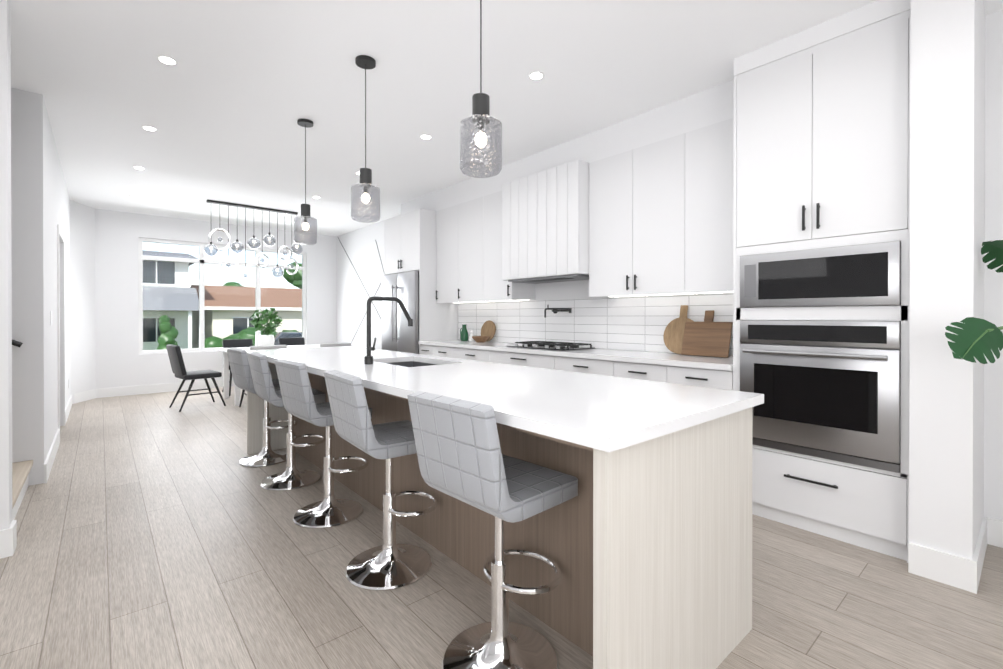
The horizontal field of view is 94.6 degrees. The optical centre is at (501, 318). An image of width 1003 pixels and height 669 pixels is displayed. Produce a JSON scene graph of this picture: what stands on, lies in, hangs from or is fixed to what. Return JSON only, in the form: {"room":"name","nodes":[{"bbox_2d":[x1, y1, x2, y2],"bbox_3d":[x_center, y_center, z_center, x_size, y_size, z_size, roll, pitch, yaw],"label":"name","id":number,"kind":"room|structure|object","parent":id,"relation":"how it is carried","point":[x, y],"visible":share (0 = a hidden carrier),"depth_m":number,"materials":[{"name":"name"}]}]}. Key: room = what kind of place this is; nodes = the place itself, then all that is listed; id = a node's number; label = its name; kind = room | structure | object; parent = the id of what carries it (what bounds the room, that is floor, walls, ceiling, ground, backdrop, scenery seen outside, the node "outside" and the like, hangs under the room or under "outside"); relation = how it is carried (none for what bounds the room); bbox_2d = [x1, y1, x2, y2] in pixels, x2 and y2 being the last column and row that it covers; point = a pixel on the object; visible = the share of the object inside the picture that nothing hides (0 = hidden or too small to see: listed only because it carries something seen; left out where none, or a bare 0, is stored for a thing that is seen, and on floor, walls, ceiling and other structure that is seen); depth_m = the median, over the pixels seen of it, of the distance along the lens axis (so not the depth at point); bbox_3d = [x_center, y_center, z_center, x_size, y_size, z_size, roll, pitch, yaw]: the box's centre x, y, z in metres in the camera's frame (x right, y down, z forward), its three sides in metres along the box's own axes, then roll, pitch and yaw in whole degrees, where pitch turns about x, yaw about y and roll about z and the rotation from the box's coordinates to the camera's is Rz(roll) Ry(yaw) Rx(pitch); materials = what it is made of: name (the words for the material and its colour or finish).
{"room":"dining room and kitchen","nodes":[
{"label":"dining room and kitchen","id":0,"kind":"room"},
{"bbox_2d":[0,386,1002,668],"bbox_3d":[-1.177,1.270,3.002,5.500,0.120,12.800,0,0,-41],"label":"floor","id":1,"kind":"structure","parent":0,"point":[156,532],"depth_m":2.10,"materials":[{"name":"brown wood"}]},
{"bbox_2d":[12,460,32,519],"bbox_3d":[-3.423,0.842,2.542,1.105,0.740,1.202,0,0,-41],"label":"stairs","id":2,"kind":"structure","parent":1,"relation":"on","point":[20,473],"depth_m":3.01,"materials":[{"name":"white wood"}]},
{"bbox_2d":[166,344,225,411],"bbox_3d":[-4.142,0.774,6.276,0.462,0.858,0.589,0,0,41],"label":"dining chair","id":3,"kind":"object","parent":1,"relation":"on","point":[176,361],"visible":1,"depth_m":6.12,"materials":[{"name":"black fabric"}]},
{"bbox_2d":[222,339,252,395],"bbox_3d":[-4.214,0.769,7.494,0.462,0.858,0.589,0,0,-41],"label":"dining chair","id":4,"kind":"object","parent":1,"relation":"on","point":[233,343],"visible":0.19,"depth_m":7.62,"materials":[{"name":"black fabric"}]},
{"bbox_2d":[226,347,296,466],"bbox_3d":[-2.015,0.726,3.954,0.503,0.962,0.412,0,0,-44],"label":"stool","id":5,"kind":"object","parent":1,"relation":"on","point":[267,455],"visible":0.75,"depth_m":3.86,"materials":[{"name":"silver metal"}]},
{"bbox_2d":[239,345,286,406],"bbox_3d":[-3.188,0.774,6.189,0.462,0.858,0.589,0,0,-41],"label":"dining chair","id":6,"kind":"object","parent":1,"relation":"on","point":[266,347],"visible":0.17,"depth_m":6.00,"materials":[{"name":"grey fabric"}]},
{"bbox_2d":[219,344,319,405],"bbox_3d":[-3.332,0.820,7.141,1.630,0.750,0.920,0,0,-41],"label":"dining table","id":7,"kind":"object","parent":1,"relation":"on","point":[226,378],"visible":0.17,"depth_m":6.92,"materials":[{"name":"white"}]},
{"bbox_2d":[249,308,281,345],"bbox_3d":[-3.534,0.138,6.960,0.463,0.614,0.455,0,0,-41],"label":"potted plant","id":8,"kind":"object","parent":7,"relation":"on","point":[267,330],"visible":0.96,"depth_m":6.89,"materials":[{"name":"white"}]},
{"bbox_2d":[247,352,325,490],"bbox_3d":[-1.572,0.727,3.439,0.503,0.962,0.412,0,0,-39],"label":"stool","id":9,"kind":"object","parent":1,"relation":"on","point":[291,477],"visible":0.85,"depth_m":3.37,"materials":[{"name":"silver metal"}]},
{"bbox_2d":[278,337,304,345],"bbox_3d":[-3.572,0.767,8.050,0.462,0.858,0.589,0,0,-41],"label":"dining chair","id":10,"kind":"object","parent":1,"relation":"on","point":[292,341],"visible":0.19,"depth_m":8.21,"materials":[{"name":"black fabric"}]},
{"bbox_2d":[275,359,371,527],"bbox_3d":[-1.075,0.730,2.863,0.503,0.962,0.412,0,0,-43],"label":"stool","id":11,"kind":"object","parent":1,"relation":"on","point":[329,510],"visible":0.96,"depth_m":2.77,"materials":[{"name":"silver metal"}]},
{"bbox_2d":[320,342,350,346],"bbox_3d":[-2.523,0.772,6.765,0.462,0.858,0.589,0,0,-41],"label":"dining chair","id":12,"kind":"object","parent":1,"relation":"on","point":[334,344],"visible":0.1,"depth_m":6.53,"materials":[{"name":"grey fabric"}]},
{"bbox_2d":[324,370,437,590],"bbox_3d":[-0.553,0.732,2.258,0.503,0.962,0.412,0,0,-38],"label":"stool","id":13,"kind":"object","parent":1,"relation":"on","point":[389,564],"visible":0.98,"depth_m":2.17,"materials":[{"name":"grey leather"}]},
{"bbox_2d":[381,271,418,353],"bbox_3d":[-1.169,0.298,6.304,0.676,1.800,0.906,0,0,-41],"label":"fridge","id":14,"kind":"object","parent":1,"relation":"on","point":[399,334],"visible":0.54,"depth_m":6.04,"materials":[{"name":"silver metal"}]},
{"bbox_2d":[420,344,429,354],"bbox_3d":[-0.699,0.760,5.874,0.588,0.880,0.302,0,0,-41],"label":"base cabinet","id":15,"kind":"object","parent":1,"relation":"on","point":[424,348],"depth_m":5.70,"materials":[{"name":"white wood"}]},
{"bbox_2d":[430,344,453,357],"bbox_3d":[-0.453,0.761,5.590,0.588,0.880,0.450,0,0,-41],"label":"base cabinet","id":16,"kind":"object","parent":1,"relation":"on","point":[434,350],"depth_m":5.43,"materials":[{"name":"white wood"}]},
{"bbox_2d":[454,348,485,361],"bbox_3d":[-0.102,0.762,5.186,0.588,0.880,0.620,0,0,-41],"label":"base cabinet","id":17,"kind":"object","parent":1,"relation":"on","point":[476,354],"depth_m":5.00,"materials":[{"name":"white wood"}]},
{"bbox_2d":[407,391,577,668],"bbox_3d":[-0.010,0.734,1.629,0.503,0.962,0.412,0,0,-44],"label":"stool","id":18,"kind":"object","parent":1,"relation":"on","point":[461,457],"visible":1,"depth_m":1.56,"materials":[{"name":"silver metal"}]},
{"bbox_2d":[247,362,752,668],"bbox_3d":[-0.648,0.768,2.972,0.936,0.884,3.892,0,0,-41],"label":"kitchen island","id":19,"kind":"object","parent":1,"relation":"on","point":[643,539],"depth_m":1.65,"materials":[{"name":"brown wood"}]},
{"bbox_2d":[246,346,763,453],"bbox_3d":[-0.647,0.308,2.971,1.003,0.036,3.952,0,0,-41],"label":"island countertop","id":20,"kind":"structure","parent":19,"relation":"on","point":[608,414],"depth_m":1.80,"materials":[{"name":"white stone"}]},
{"bbox_2d":[364,296,412,363],"bbox_3d":[-0.720,0.073,3.028,0.344,0.432,0.108,0,0,-41],"label":"faucet","id":21,"kind":"object","parent":20,"relation":"on","point":[368,358],"visible":1,"depth_m":2.95,"materials":[{"name":"black metal"}]},
{"bbox_2d":[394,358,441,365],"bbox_3d":[-0.616,0.417,3.155,0.430,0.206,0.680,0,0,-41],"label":"sink","id":22,"kind":"object","parent":20,"relation":"in","point":[397,361],"depth_m":3.47,"materials":[{"name":"grey metal"}]},
{"bbox_2d":[486,352,553,369],"bbox_3d":[0.396,0.764,4.612,0.588,0.880,0.899,0,0,-41],"label":"base cabinet","id":23,"kind":"object","parent":1,"relation":"on","point":[512,358],"depth_m":4.40,"materials":[{"name":"white wood"}]},
{"bbox_2d":[554,356,609,375],"bbox_3d":[0.894,0.766,4.038,0.588,0.880,0.621,0,0,-41],"label":"base cabinet","id":24,"kind":"object","parent":1,"relation":"on","point":[563,363],"depth_m":3.84,"materials":[{"name":"white wood"}]},
{"bbox_2d":[610,360,661,381],"bbox_3d":[1.244,0.768,3.633,0.588,0.880,0.450,0,0,-41],"label":"base cabinet","id":25,"kind":"object","parent":1,"relation":"on","point":[650,372],"depth_m":3.45,"materials":[{"name":"white wood"}]},
{"bbox_2d":[662,364,732,389],"bbox_3d":[1.539,0.769,3.293,0.588,0.880,0.450,0,0,-41],"label":"base cabinet","id":26,"kind":"object","parent":1,"relation":"on","point":[701,377],"depth_m":3.09,"materials":[{"name":"white wood"}]},
{"bbox_2d":[418,340,732,371],"bbox_3d":[0.435,0.303,4.546,0.613,0.038,3.792,0,0,-41],"label":"countertop","id":27,"kind":"structure","parent":26,"relation":"on","point":[720,364],"depth_m":3.76,"materials":[{"name":"white stone"}]},
{"bbox_2d":[460,320,495,341],"bbox_3d":[-0.339,0.150,5.662,0.287,0.259,0.576,0,0,-41],"label":"decor","id":28,"kind":"object","parent":27,"relation":"on","point":[488,329],"visible":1,"depth_m":5.63,"materials":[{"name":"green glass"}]},
{"bbox_2d":[506,341,594,350],"bbox_3d":[0.470,0.261,4.533,0.460,0.046,0.760,0,0,-41],"label":"cooktop","id":29,"kind":"object","parent":27,"relation":"in","point":[559,346],"visible":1,"depth_m":4.40,"materials":[{"name":"black metal"}]},
{"bbox_2d":[663,305,732,357],"bbox_3d":[1.518,0.089,3.614,0.163,0.394,0.560,0,0,-41],"label":"cutting boards","id":30,"kind":"object","parent":27,"relation":"on","point":[685,335],"visible":0.98,"depth_m":3.55,"materials":[{"name":"brown wood"}]},
{"bbox_2d":[733,9,910,562],"bbox_3d":[1.958,-0.159,2.786,0.616,2.740,0.856,0,0,-41],"label":"tall cabinet","id":31,"kind":"object","parent":1,"relation":"on","point":[821,145],"visible":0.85,"depth_m":2.54,"materials":[{"name":"white wood"}]},
{"bbox_2d":[740,241,900,306],"bbox_3d":[1.848,-0.229,2.691,0.311,0.319,0.764,0,0,-41],"label":"microwave","id":32,"kind":"object","parent":31,"relation":"in","point":[863,275],"visible":0.88,"depth_m":2.54,"materials":[{"name":"silver metal"}]},
{"bbox_2d":[740,320,900,472],"bbox_3d":[1.828,0.391,2.676,0.362,0.758,0.764,0,0,-41],"label":"oven","id":33,"kind":"object","parent":31,"relation":"in","point":[830,390],"visible":0.85,"depth_m":2.53,"materials":[{"name":"silver metal"}]},
{"bbox_2d":[945,240,1002,363],"bbox_3d":[2.588,0.233,1.642,0.994,1.963,1.397,0,0,-41],"label":"monstera","id":34,"kind":"object","parent":1,"relation":"on","point":[976,338],"visible":1,"depth_m":1.86,"materials":[{"name":"green plant"}]},
{"bbox_2d":[0,0,1002,593],"bbox_3d":[-1.226,-0.215,2.954,5.450,2.850,12.800,0,0,-41],"label":"wall","id":35,"kind":"structure","parent":0,"point":[68,298],"depth_m":2.50,"materials":[{"name":"white paint"}]},
{"bbox_2d":[12,339,22,346],"bbox_3d":[-3.838,-0.174,2.935,1.119,0.761,0.058,0,0,-41],"label":"handrail","id":36,"kind":"object","parent":35,"relation":"attached to","point":[16,343],"visible":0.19,"depth_m":3.26,"materials":[{"name":"black metal"}]},
{"bbox_2d":[138,237,305,353],"bbox_3d":[-4.796,-0.364,8.184,2.566,1.846,0.070,0,0,-41],"label":"window","id":37,"kind":"structure","parent":35,"relation":"in","point":[201,261],"depth_m":7.88,"materials":[{"name":"white"}]},
{"bbox_2d":[384,215,435,277],"bbox_3d":[-1.265,-1.002,6.520,0.588,0.769,0.459,0,0,-41],"label":"upper cabinet","id":38,"kind":"object","parent":35,"relation":"attached to","point":[392,225],"depth_m":6.33,"materials":[{"name":"white wood"}]},
{"bbox_2d":[400,208,435,273],"bbox_3d":[-0.964,-1.000,6.173,0.588,0.769,0.459,0,0,-41],"label":"upper cabinet","id":39,"kind":"object","parent":35,"relation":"attached to","point":[417,227],"depth_m":5.90,"materials":[{"name":"white wood"}]},
{"bbox_2d":[436,205,459,305],"bbox_3d":[-0.549,-0.797,5.879,0.348,1.174,0.482,0,0,-41],"label":"upper cabinet","id":40,"kind":"object","parent":35,"relation":"attached to","point":[445,218],"depth_m":5.77,"materials":[{"name":"white wood"}]},
{"bbox_2d":[456,198,479,301],"bbox_3d":[-0.233,-0.796,5.514,0.348,1.174,0.483,0,0,-41],"label":"upper cabinet","id":41,"kind":"object","parent":35,"relation":"attached to","point":[467,213],"depth_m":5.43,"materials":[{"name":"white wood"}]},
{"bbox_2d":[480,191,534,301],"bbox_3d":[0.083,-0.794,5.150,0.348,1.174,0.481,0,0,-41],"label":"upper cabinet","id":42,"kind":"object","parent":35,"relation":"attached to","point":[492,286],"depth_m":5.08,"materials":[{"name":"white wood"}]},
{"bbox_2d":[502,160,588,283],"bbox_3d":[0.520,-0.876,4.539,0.488,1.004,1.006,0,0,-41],"label":"range hood","id":43,"kind":"object","parent":35,"relation":"attached to","point":[545,226],"visible":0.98,"depth_m":4.29,"materials":[{"name":"white wood"}]},
{"bbox_2d":[544,305,571,317],"bbox_3d":[0.561,-0.076,4.674,0.231,0.130,0.301,0,0,-41],"label":"pot filler","id":44,"kind":"object","parent":35,"relation":"attached to","point":[555,310],"visible":1,"depth_m":4.64,"materials":[{"name":"black metal"}]},
{"bbox_2d":[589,150,635,296],"bbox_3d":[1.050,-0.790,4.035,0.348,1.174,0.444,0,0,-41],"label":"upper cabinet","id":45,"kind":"object","parent":35,"relation":"attached to","point":[608,177],"depth_m":3.92,"materials":[{"name":"white wood"}]},
{"bbox_2d":[628,133,683,295],"bbox_3d":[1.341,-0.789,3.699,0.348,1.174,0.444,0,0,-41],"label":"upper cabinet","id":46,"kind":"object","parent":35,"relation":"attached to","point":[661,217],"depth_m":3.60,"materials":[{"name":"white wood"}]},
{"bbox_2d":[680,118,732,293],"bbox_3d":[1.631,-0.788,3.364,0.348,1.174,0.443,0,0,-41],"label":"upper cabinet","id":47,"kind":"object","parent":35,"relation":"attached to","point":[706,155],"depth_m":3.29,"materials":[{"name":"white wood"}]},
{"bbox_2d":[8,0,1002,235],"bbox_3d":[-1.177,-1.690,2.991,5.500,0.100,12.800,0,0,-41],"label":"ceiling","id":48,"kind":"structure","parent":0,"point":[232,97],"depth_m":3.21,"materials":[{"name":"white paint"}]},
{"bbox_2d":[133,166,145,169],"bbox_3d":[-3.952,-1.643,5.046,0.109,0.007,0.109,0,0,40],"label":"recessed light","id":49,"kind":"object","parent":48,"relation":"in","point":[136,167],"depth_m":5.04,"materials":[{"name":"white"}]},
{"bbox_2d":[142,126,156,130],"bbox_3d":[-3.034,-1.639,3.988,0.109,0.007,0.109,0,0,40],"label":"recessed light","id":50,"kind":"object","parent":48,"relation":"in","point":[149,128],"depth_m":3.98,"materials":[{"name":"white plastic"}]},
{"bbox_2d":[157,55,177,64],"bbox_3d":[-2.117,-1.635,2.931,0.109,0.007,0.109,0,0,40],"label":"recessed light","id":51,"kind":"object","parent":48,"relation":"in","point":[167,60],"depth_m":2.92,"materials":[{"name":"white plastic"}]},
{"bbox_2d":[204,200,302,284],"bbox_3d":[-3.627,-1.075,6.838,1.316,1.153,0.208,0,0,-41],"label":"chandelier","id":52,"kind":"object","parent":48,"relation":"hanging from","point":[276,267],"visible":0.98,"depth_m":6.77,"materials":[{"name":"black"}]},
{"bbox_2d":[294,119,316,244],"bbox_3d":[-1.633,-1.132,3.855,0.180,1.018,0.180,0,0,-41],"label":"pendant light","id":53,"kind":"object","parent":48,"relation":"hanging from","point":[305,207],"visible":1,"depth_m":3.85,"materials":[{"name":"black"}]},
{"bbox_2d":[351,55,379,222],"bbox_3d":[-0.862,-1.129,2.936,0.180,1.018,0.180,0,0,-41],"label":"pendant light","id":54,"kind":"object","parent":48,"relation":"hanging from","point":[365,184],"visible":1,"depth_m":2.92,"materials":[{"name":"black"}]},
{"bbox_2d":[420,134,431,138],"bbox_3d":[-0.682,-1.640,4.176,0.109,0.007,0.109,0,0,40],"label":"recessed light","id":55,"kind":"object","parent":48,"relation":"in","point":[425,136],"depth_m":4.16,"materials":[{"name":"white plastic"}]},
{"bbox_2d":[460,0,501,177],"bbox_3d":[-0.087,-1.125,1.966,0.180,1.018,0.180,0,0,-41],"label":"pendant light","id":56,"kind":"object","parent":48,"relation":"hanging from","point":[480,118],"visible":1,"depth_m":1.95,"materials":[{"name":"black"}]},
{"bbox_2d":[528,71,544,79],"bbox_3d":[0.235,-1.636,3.118,0.109,0.007,0.109,0,0,40],"label":"recessed light","id":57,"kind":"object","parent":48,"relation":"in","point":[534,75],"depth_m":3.11,"materials":[{"name":"white plastic"}]},
{"label":"outside","id":58,"kind":"structure","parent":0,"visible":0},
{"bbox_3d":[-21.680,2.175,40.304,100.000,0.200,70.380,0,0,-41],"label":"ground","id":59,"kind":"structure","parent":58,"visible":0},
{"bbox_2d":[143,250,198,349],"bbox_3d":[-23.035,-0.997,25.601,9.700,6.250,11.800,0,0,-41],"label":"house","id":60,"kind":"structure","parent":59,"relation":"on","point":[191,296],"depth_m":24.75,"materials":[{"name":"white paint"}]},
{"bbox_2d":[156,315,297,349],"bbox_3d":[-12.746,1.034,26.520,11.580,2.444,2.728,0,0,-41],"label":"hedge","id":61,"kind":"object","parent":59,"relation":"on","point":[163,320],"depth_m":22.64,"materials":[{"name":"green plant"}]},
{"bbox_2d":[190,285,301,348],"bbox_3d":[-15.174,-0.051,33.482,12.100,4.300,10.200,0,0,-41],"label":"house","id":62,"kind":"structure","parent":59,"relation":"on","point":[270,297],"depth_m":29.12,"materials":[{"name":"beige paint"}]},
{"bbox_2d":[218,262,301,288],"bbox_3d":[-18.656,-1.657,44.584,15.781,7.432,5.621,0,0,-41],"label":"tree","id":63,"kind":"object","parent":59,"relation":"on","point":[290,278],"depth_m":42.06,"materials":[{"name":"green plant"}]},
{"bbox_3d":[-6.079,2.115,22.316,100.000,0.050,11.600,0,0,-41],"label":"street","id":64,"kind":"object","parent":59,"relation":"on","visible":0},
{"bbox_2d":[274,332,301,344],"bbox_3d":[-8.647,1.353,20.086,4.400,1.530,2.020,0,0,-41],"label":"car","id":65,"kind":"object","parent":64,"relation":"on","point":[287,334],"depth_m":19.23,"materials":[{"name":"blue paint"}]}
]}

